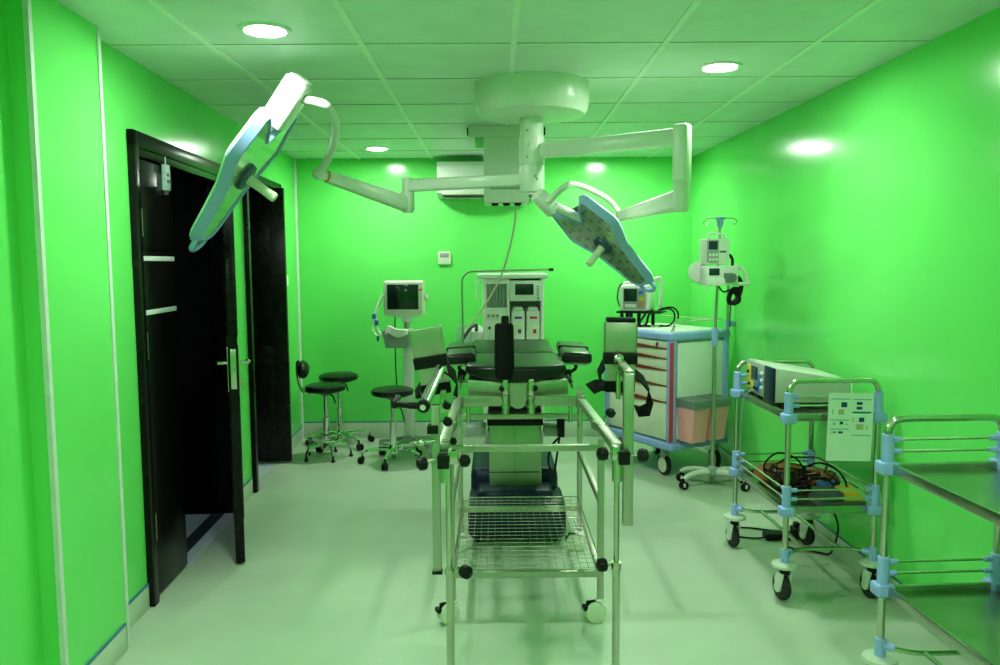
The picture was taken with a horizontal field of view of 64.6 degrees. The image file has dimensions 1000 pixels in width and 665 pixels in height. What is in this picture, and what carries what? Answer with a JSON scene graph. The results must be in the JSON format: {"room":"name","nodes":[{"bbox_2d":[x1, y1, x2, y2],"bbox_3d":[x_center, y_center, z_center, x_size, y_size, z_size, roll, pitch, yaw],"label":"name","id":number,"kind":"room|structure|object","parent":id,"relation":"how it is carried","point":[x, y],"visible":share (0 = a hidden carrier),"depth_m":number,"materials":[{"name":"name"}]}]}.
{"room":"operating room","nodes":[
{"label":"operating room","id":0,"kind":"room"},
{"bbox_2d":[0,0,301,664],"bbox_3d":[-1.561,0.080,2.814,0.167,2.400,8.250,-1,5,-3],"label":"wall","id":1,"kind":"structure","parent":0,"point":[135,97],"depth_m":2.75,"materials":[{"name":"green paint"}]},
{"bbox_2d":[22,0,68,664],"bbox_3d":[-1.470,0.101,2.569,0.017,2.400,0.021,-1,5,-3],"label":"trim","id":2,"kind":"structure","parent":1,"relation":"attached to","point":[26,4],"depth_m":2.55,"materials":[{"name":"white plastic"}]},
{"bbox_2d":[96,26,130,648],"bbox_3d":[-1.493,0.059,3.045,0.019,2.400,0.023,-1,5,-3],"label":"trim","id":3,"kind":"structure","parent":1,"relation":"attached to","point":[98,41],"depth_m":3.04,"materials":[{"name":"white plastic"}]},
{"bbox_2d":[126,129,250,606],"bbox_3d":[-1.486,0.120,4.115,0.433,2.090,1.375,-1,5,-3],"label":"door","id":4,"kind":"structure","parent":1,"relation":"in","point":[151,214],"depth_m":3.75,"materials":[{"name":"black wood"}]},
{"bbox_2d":[161,157,170,194],"bbox_3d":[-1.570,-0.736,3.721,0.024,0.175,0.050,-1,5,-3],"label":"door closer","id":5,"kind":"object","parent":4,"relation":"attached to","point":[166,187],"visible":1,"depth_m":3.70,"materials":[{"name":"grey metal"}]},
{"bbox_2d":[86,426,302,664],"bbox_3d":[-1.586,1.054,4.788,0.075,0.112,4.210,-1,5,-3],"label":"baseboard","id":6,"kind":"structure","parent":1,"relation":"attached to","point":[115,647],"depth_m":3.31,"materials":[{"name":"plastic"}]},
{"bbox_2d":[187,513,224,552],"bbox_3d":[-1.700,1.143,4.406,0.080,0.003,0.955,-1,5,-3],"label":"trim","id":7,"kind":"structure","parent":1,"relation":"attached to","point":[212,519],"depth_m":4.52,"materials":[{"name":"wood"}]},
{"bbox_2d":[185,513,233,566],"bbox_3d":[-1.621,1.140,4.435,0.080,0.002,0.905,-1,5,-3],"label":"trim","id":8,"kind":"structure","parent":1,"relation":"attached to","point":[220,525],"depth_m":4.39,"materials":[{"name":"tile"}]},
{"bbox_2d":[242,176,291,492],"bbox_3d":[-2.034,-0.036,5.686,0.885,2.130,1.070,-1,5,-3],"label":"door","id":9,"kind":"structure","parent":1,"relation":"in","point":[263,219],"depth_m":5.93,"materials":[{"name":"black wood"}]},
{"bbox_2d":[294,158,303,438],"bbox_3d":[-1.725,-0.271,6.778,0.022,2.400,0.022,2,5,22],"label":"trim","id":10,"kind":"structure","parent":1,"relation":"attached to","point":[295,180],"depth_m":6.75,"materials":[{"name":"white plastic"}]},
{"bbox_2d":[171,174,251,513],"bbox_3d":[-2.556,-0.100,4.921,1.740,2.400,4.050,0,5,0],"label":"wall","id":11,"kind":"structure","parent":0,"point":[192,277],"depth_m":4.74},
{"bbox_2d":[296,156,692,421],"bbox_3d":[-0.038,-0.289,6.851,3.700,2.400,0.100,0,5,0],"label":"wall","id":12,"kind":"structure","parent":0,"point":[349,243],"depth_m":6.77,"materials":[{"name":"green paint"}]},
{"bbox_2d":[438,251,450,263],"bbox_3d":[-0.475,-0.637,6.755,0.106,0.110,0.025,0,5,0],"label":"thermostat","id":13,"kind":"object","parent":12,"relation":"attached to","point":[444,257],"visible":1,"depth_m":6.75,"materials":[{"name":"beige plastic"}]},
{"bbox_2d":[304,419,603,437],"bbox_3d":[-0.030,0.838,6.897,3.360,0.147,0.008,0,5,0],"label":"baseboard","id":14,"kind":"structure","parent":12,"relation":"attached to","point":[378,429],"depth_m":6.89,"materials":[{"name":"paint"}]},
{"bbox_2d":[437,161,533,198],"bbox_3d":[-0.101,-1.268,6.600,0.835,0.293,0.217,0,5,0],"label":"air conditioner","id":15,"kind":"object","parent":12,"relation":"attached to","point":[444,169],"visible":0.35,"depth_m":6.49,"materials":[{"name":"white plastic"}]},
{"bbox_2d":[56,0,999,158],"bbox_3d":[-0.722,-1.153,2.730,5.400,0.060,8.250,0,5,0],"label":"ceiling","id":16,"kind":"structure","parent":0,"point":[120,22],"depth_m":3.35,"materials":[{"name":"tile"}]},
{"bbox_2d":[238,21,291,37],"bbox_3d":[-0.886,-1.149,2.982,0.196,0.030,0.196,0,5,0],"label":"recessed light","id":17,"kind":"object","parent":16,"relation":"in","point":[262,29],"visible":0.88,"depth_m":2.97,"materials":[{"name":"white glass"}]},
{"bbox_2d":[244,26,284,35],"bbox_3d":[-0.886,-1.143,2.982,0.152,0.010,0.152,0,5,0],"label":"diffuser","id":18,"kind":"object","parent":17,"relation":"attached to","point":[248,30],"depth_m":2.98,"materials":[{"name":"white plastic"}]},
{"bbox_2d":[364,146,389,150],"bbox_3d":[-0.947,-1.424,6.087,0.196,0.030,0.196,0,5,0],"label":"recessed light","id":19,"kind":"object","parent":16,"relation":"in","point":[372,148],"visible":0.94,"depth_m":6.07,"materials":[{"name":"white plastic"}]},
{"bbox_2d":[368,148,384,149],"bbox_3d":[-0.947,-1.418,6.087,0.152,0.010,0.152,0,5,0],"label":"diffuser","id":20,"kind":"object","parent":19,"relation":"attached to","point":[368,148],"depth_m":6.10,"materials":[{"name":"white plastic"}]},
{"bbox_2d":[189,71,691,291],"bbox_3d":[-0.316,-0.698,3.791,2.200,1.038,1.036,-1,5,-10],"label":"light","id":21,"kind":"object","parent":16,"relation":"attached to","point":[531,100],"visible":1,"depth_m":3.73,"materials":[{"name":"beige paint"}]},
{"bbox_2d":[467,125,544,205],"bbox_3d":[0.040,-1.099,5.296,0.506,0.511,0.356,0,5,0],"label":"pendant","id":22,"kind":"object","parent":16,"relation":"hanging from","point":[499,143],"visible":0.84,"depth_m":5.12,"materials":[{"name":"beige paint"}]},
{"bbox_2d":[465,206,516,330],"bbox_3d":[-0.023,-0.427,5.676,0.134,0.906,0.885,-3,6,-25],"label":"gas hose","id":23,"kind":"object","parent":22,"relation":"hanging from","point":[515,215],"visible":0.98,"depth_m":5.67,"materials":[{"name":"rubber"}]},
{"bbox_2d":[109,0,929,158],"bbox_3d":[-0.248,-1.120,2.685,4.312,0.008,8.050,0,5,0],"label":"trim","id":24,"kind":"structure","parent":16,"relation":"attached to","point":[517,3],"depth_m":3.47,"materials":[{"name":"white metal"}]},
{"bbox_2d":[698,61,741,72],"bbox_3d":[1.000,-1.216,3.595,0.196,0.030,0.196,0,5,0],"label":"recessed light","id":25,"kind":"object","parent":16,"relation":"in","point":[715,66],"visible":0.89,"depth_m":3.58,"materials":[{"name":"white glass"}]},
{"bbox_2d":[703,64,736,70],"bbox_3d":[1.000,-1.210,3.596,0.152,0.010,0.152,0,5,0],"label":"diffuser","id":26,"kind":"object","parent":25,"relation":"attached to","point":[706,67],"depth_m":3.60,"materials":[{"name":"white plastic"}]},
{"bbox_2d":[115,436,968,664],"bbox_3d":[-0.706,1.298,2.947,5.400,0.061,8.250,0,5,0],"label":"floor","id":27,"kind":"structure","parent":0,"point":[337,568],"depth_m":3.70,"materials":[{"name":"plastic"}]},
{"bbox_2d":[296,360,352,462],"bbox_3d":[-1.384,0.594,6.199,0.380,0.775,0.388,2,6,27],"label":"stool","id":28,"kind":"object","parent":27,"relation":"on","point":[325,389],"visible":1,"depth_m":6.13,"materials":[{"name":"black plastic"}]},
{"bbox_2d":[305,372,374,452],"bbox_3d":[-1.320,0.641,6.606,0.551,0.608,0.579,-3,6,-29],"label":"stool","id":29,"kind":"object","parent":27,"relation":"on","point":[342,377],"visible":0.76,"depth_m":6.57,"materials":[{"name":"black plastic"}]},
{"bbox_2d":[357,385,421,470],"bbox_3d":[-0.798,0.706,6.023,0.506,0.575,0.532,2,6,25],"label":"stool","id":30,"kind":"object","parent":27,"relation":"on","point":[386,392],"visible":0.87,"depth_m":6.00,"materials":[{"name":"black leather"}]},
{"bbox_2d":[372,280,431,458],"bbox_3d":[-0.749,0.275,6.334,0.498,1.377,0.525,0,5,0],"label":"patient monitor","id":31,"kind":"object","parent":27,"relation":"on","point":[406,300],"visible":0.85,"depth_m":6.20,"materials":[{"name":"beige plastic"}]},
{"bbox_2d":[382,330,409,347],"bbox_3d":[-0.807,0.051,6.199,0.210,0.130,0.190,0,5,0],"label":"basket","id":32,"kind":"object","parent":31,"relation":"on","point":[392,338],"depth_m":6.11,"materials":[{"name":"grey plastic"}]},
{"bbox_2d":[464,273,547,443],"bbox_3d":[0.015,0.244,6.329,0.709,1.428,0.595,0,5,0],"label":"machine","id":33,"kind":"object","parent":27,"relation":"on","point":[518,296],"visible":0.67,"depth_m":6.12,"materials":[{"name":"white plastic"}]},
{"bbox_2d":[477,273,547,278],"bbox_3d":[0.092,-0.454,6.310,0.544,0.036,0.510,0,5,0],"label":"shelf","id":34,"kind":"object","parent":33,"relation":"attached to","point":[480,275],"depth_m":6.06,"materials":[{"name":"white plastic"}]},
{"bbox_2d":[435,387,606,623],"bbox_3d":[0.084,0.756,3.723,0.727,0.869,0.906,0,5,0],"label":"cart","id":35,"kind":"object","parent":27,"relation":"on","point":[595,610],"visible":0.78,"depth_m":3.46,"materials":[{"name":"silver metal"}]},
{"bbox_2d":[455,496,596,568],"bbox_3d":[0.108,0.927,3.728,0.622,0.068,0.821,0,5,0],"label":"wire shelf","id":36,"kind":"object","parent":35,"relation":"attached to","point":[577,508],"depth_m":3.89,"materials":[{"name":"silver metal"}]},
{"bbox_2d":[391,268,653,664],"bbox_3d":[0.111,0.430,3.989,0.962,1.473,2.751,0,5,0],"label":"table","id":37,"kind":"object","parent":27,"relation":"on","point":[507,375],"visible":0.97,"depth_m":3.92,"materials":[{"name":"black plastic"}]},
{"bbox_2d":[603,285,734,474],"bbox_3d":[1.242,0.311,5.874,0.600,1.359,0.784,-3,6,-30],"label":"cart","id":38,"kind":"object","parent":27,"relation":"on","point":[675,360],"visible":0.66,"depth_m":5.57,"materials":[{"name":"beige plastic"}]},
{"bbox_2d":[616,276,666,324],"bbox_3d":[1.060,-0.239,5.974,0.357,0.372,0.212,2,6,24],"label":"defibrillator","id":39,"kind":"object","parent":38,"relation":"on","point":[633,299],"visible":0.81,"depth_m":5.91,"materials":[{"name":"white plastic"}]},
{"bbox_2d":[638,306,678,326],"bbox_3d":[1.156,-0.119,5.907,0.332,0.151,0.153,-1,5,-7],"label":"cable bundle","id":40,"kind":"object","parent":38,"relation":"on","point":[668,307],"visible":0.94,"depth_m":5.86,"materials":[{"name":"black plastic"}]},
{"bbox_2d":[638,323,721,332],"bbox_3d":[1.218,-0.034,5.843,0.480,0.014,0.680,-3,6,-30],"label":"tray","id":41,"kind":"object","parent":38,"relation":"on","point":[656,328],"depth_m":5.63,"materials":[{"name":"white plastic"}]},
{"bbox_2d":[677,396,711,443],"bbox_3d":[1.333,0.600,5.425,0.162,0.297,0.178,-3,6,-30],"label":"waste bin","id":42,"kind":"object","parent":38,"relation":"attached to","point":[693,412],"visible":0.93,"depth_m":5.38,"materials":[{"name":"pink plastic"}]},
{"bbox_2d":[696,394,730,440],"bbox_3d":[1.484,0.592,5.513,0.162,0.297,0.178,-3,6,-30],"label":"waste bin","id":43,"kind":"object","parent":38,"relation":"attached to","point":[723,403],"visible":0.5,"depth_m":5.46,"materials":[{"name":"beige plastic"}]},
{"bbox_2d":[676,217,749,491],"bbox_3d":[1.432,0.141,5.281,0.465,1.802,0.267,0,5,7],"label":"stand","id":44,"kind":"object","parent":27,"relation":"on","point":[711,470],"visible":0.88,"depth_m":5.29,"materials":[{"name":"grey metal"}]},
{"bbox_2d":[699,232,728,264],"bbox_3d":[1.386,-0.543,5.114,0.159,0.206,0.131,-1,5,-9],"label":"pump","id":45,"kind":"object","parent":44,"relation":"attached to","point":[711,251],"visible":1,"depth_m":5.06,"materials":[{"name":"white plastic"}]},
{"bbox_2d":[688,262,749,289],"bbox_3d":[1.427,-0.367,5.122,0.408,0.183,0.171,0,5,0],"label":"pump","id":46,"kind":"object","parent":44,"relation":"attached to","point":[699,273],"visible":0.99,"depth_m":5.07,"materials":[{"name":"white plastic"}]},
{"bbox_2d":[718,254,743,326],"bbox_3d":[1.519,-0.276,5.211,0.166,0.486,0.049,0,5,0],"label":"power cable","id":47,"kind":"object","parent":44,"relation":"hanging from","point":[737,291],"visible":0.88,"depth_m":5.20,"materials":[{"name":"black plastic"}]},
{"bbox_2d":[740,521,799,540],"bbox_3d":[1.467,1.081,4.383,0.402,0.088,0.182,1,5,18],"label":"adapter","id":48,"kind":"object","parent":27,"relation":"on","point":[768,534],"visible":0.63,"depth_m":4.32,"materials":[{"name":"black plastic"}]},
{"bbox_2d":[723,359,887,599],"bbox_3d":[1.454,0.668,3.847,0.516,1.006,0.799,-1,5,-2],"label":"trolley","id":49,"kind":"object","parent":27,"relation":"on","point":[788,504],"visible":0.85,"depth_m":3.55,"materials":[{"name":"silver metal"}]},
{"bbox_2d":[754,461,801,483],"bbox_3d":[1.419,0.704,4.006,0.262,0.095,0.186,0,5,0],"label":"cable bundle","id":50,"kind":"object","parent":49,"relation":"on","point":[781,464],"visible":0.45,"depth_m":3.97,"materials":[{"name":"orange plastic"}]},
{"bbox_2d":[740,390,827,420],"bbox_3d":[1.452,0.344,3.809,0.392,0.034,0.657,-1,5,-2],"label":"shelf","id":51,"kind":"object","parent":49,"relation":"attached to","point":[803,413],"depth_m":3.70,"materials":[{"name":"metal"}]},
{"bbox_2d":[746,359,848,407],"bbox_3d":[1.449,0.245,3.899,0.375,0.192,0.388,0,5,0],"label":"electrosurgical generator","id":52,"kind":"object","parent":49,"relation":"on","point":[770,381],"visible":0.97,"depth_m":3.71,"materials":[{"name":"beige metal"}]},
{"bbox_2d":[739,389,754,487],"bbox_3d":[1.232,0.538,3.974,0.027,0.526,0.100,-3,6,-26],"label":"lead","id":53,"kind":"object","parent":52,"relation":"hanging from","point":[753,389],"visible":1,"depth_m":4.00,"materials":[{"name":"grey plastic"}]},
{"bbox_2d":[746,369,757,389],"bbox_3d":[1.268,0.237,3.977,0.014,0.086,0.151,0,5,0],"label":"socket","id":54,"kind":"object","parent":52,"relation":"attached to","point":[752,374],"depth_m":3.98,"materials":[{"name":"yellow plastic"}]},
{"bbox_2d":[738,469,867,513],"bbox_3d":[1.455,0.760,3.846,0.392,0.034,0.657,-1,5,-2],"label":"shelf","id":55,"kind":"object","parent":49,"relation":"attached to","point":[800,506],"depth_m":3.64,"materials":[{"name":"metal"}]},
{"bbox_2d":[763,452,847,494],"bbox_3d":[1.460,0.664,3.827,0.340,0.177,0.413,0,5,0],"label":"heap","id":56,"kind":"object","parent":49,"relation":"on","point":[800,472],"visible":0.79,"depth_m":3.77,"materials":[{"name":"black plastic"}]},
{"bbox_2d":[788,513,838,554],"bbox_3d":[1.607,0.967,3.995,0.153,0.378,0.528,-1,5,-6],"label":"lead","id":57,"kind":"object","parent":49,"relation":"hanging from","point":[835,515],"visible":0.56,"depth_m":3.90,"materials":[{"name":"black plastic"}]},
{"bbox_2d":[800,467,839,488],"bbox_3d":[1.547,0.713,3.827,0.175,0.106,0.217,0,5,0],"label":"pouch","id":58,"kind":"object","parent":49,"relation":"on","point":[815,470],"visible":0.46,"depth_m":3.79,"materials":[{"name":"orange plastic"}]},
{"bbox_2d":[808,480,864,505],"bbox_3d":[1.536,0.743,3.636,0.200,0.085,0.185,0,5,0],"label":"foot pedal","id":59,"kind":"object","parent":49,"relation":"on","point":[820,484],"visible":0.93,"depth_m":3.59,"materials":[{"name":"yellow plastic"}]},
{"bbox_2d":[825,383,873,460],"bbox_3d":[1.526,0.392,3.454,0.204,0.344,0.017,0,5,0],"label":"instruction sheet","id":60,"kind":"object","parent":49,"relation":"hanging from","point":[850,415],"visible":1,"depth_m":3.45,"materials":[{"name":"white paper"}]},
{"bbox_2d":[861,413,999,664],"bbox_3d":[1.505,0.800,2.353,0.511,1.006,0.799,-1,5,-3],"label":"trolley","id":61,"kind":"object","parent":27,"relation":"on","point":[966,615],"visible":1,"depth_m":2.61,"materials":[{"name":"silver metal"}]},
{"bbox_2d":[888,582,999,664],"bbox_3d":[1.506,0.893,2.352,0.387,0.034,0.657,-1,5,-3],"label":"shelf","id":62,"kind":"object","parent":61,"relation":"attached to","point":[966,615],"depth_m":2.50,"materials":[{"name":"metal"}]},
{"bbox_2d":[893,461,999,526],"bbox_3d":[1.504,0.476,2.315,0.387,0.034,0.657,-1,5,-3],"label":"shelf","id":63,"kind":"object","parent":61,"relation":"attached to","point":[973,486],"depth_m":2.48,"materials":[{"name":"metal"}]},
{"bbox_2d":[691,7,999,583],"bbox_3d":[1.812,0.054,2.850,0.100,2.400,8.300,-1,5,-2],"label":"wall","id":64,"kind":"structure","parent":0,"point":[865,236],"depth_m":3.54,"materials":[{"name":"green paint"}]},
{"bbox_2d":[702,445,974,664],"bbox_3d":[1.764,1.189,3.009,0.012,0.112,7.820,-1,5,-2],"label":"baseboard","id":65,"kind":"structure","parent":64,"relation":"attached to","point":[851,558],"depth_m":4.00,"materials":[{"name":"plastic"}]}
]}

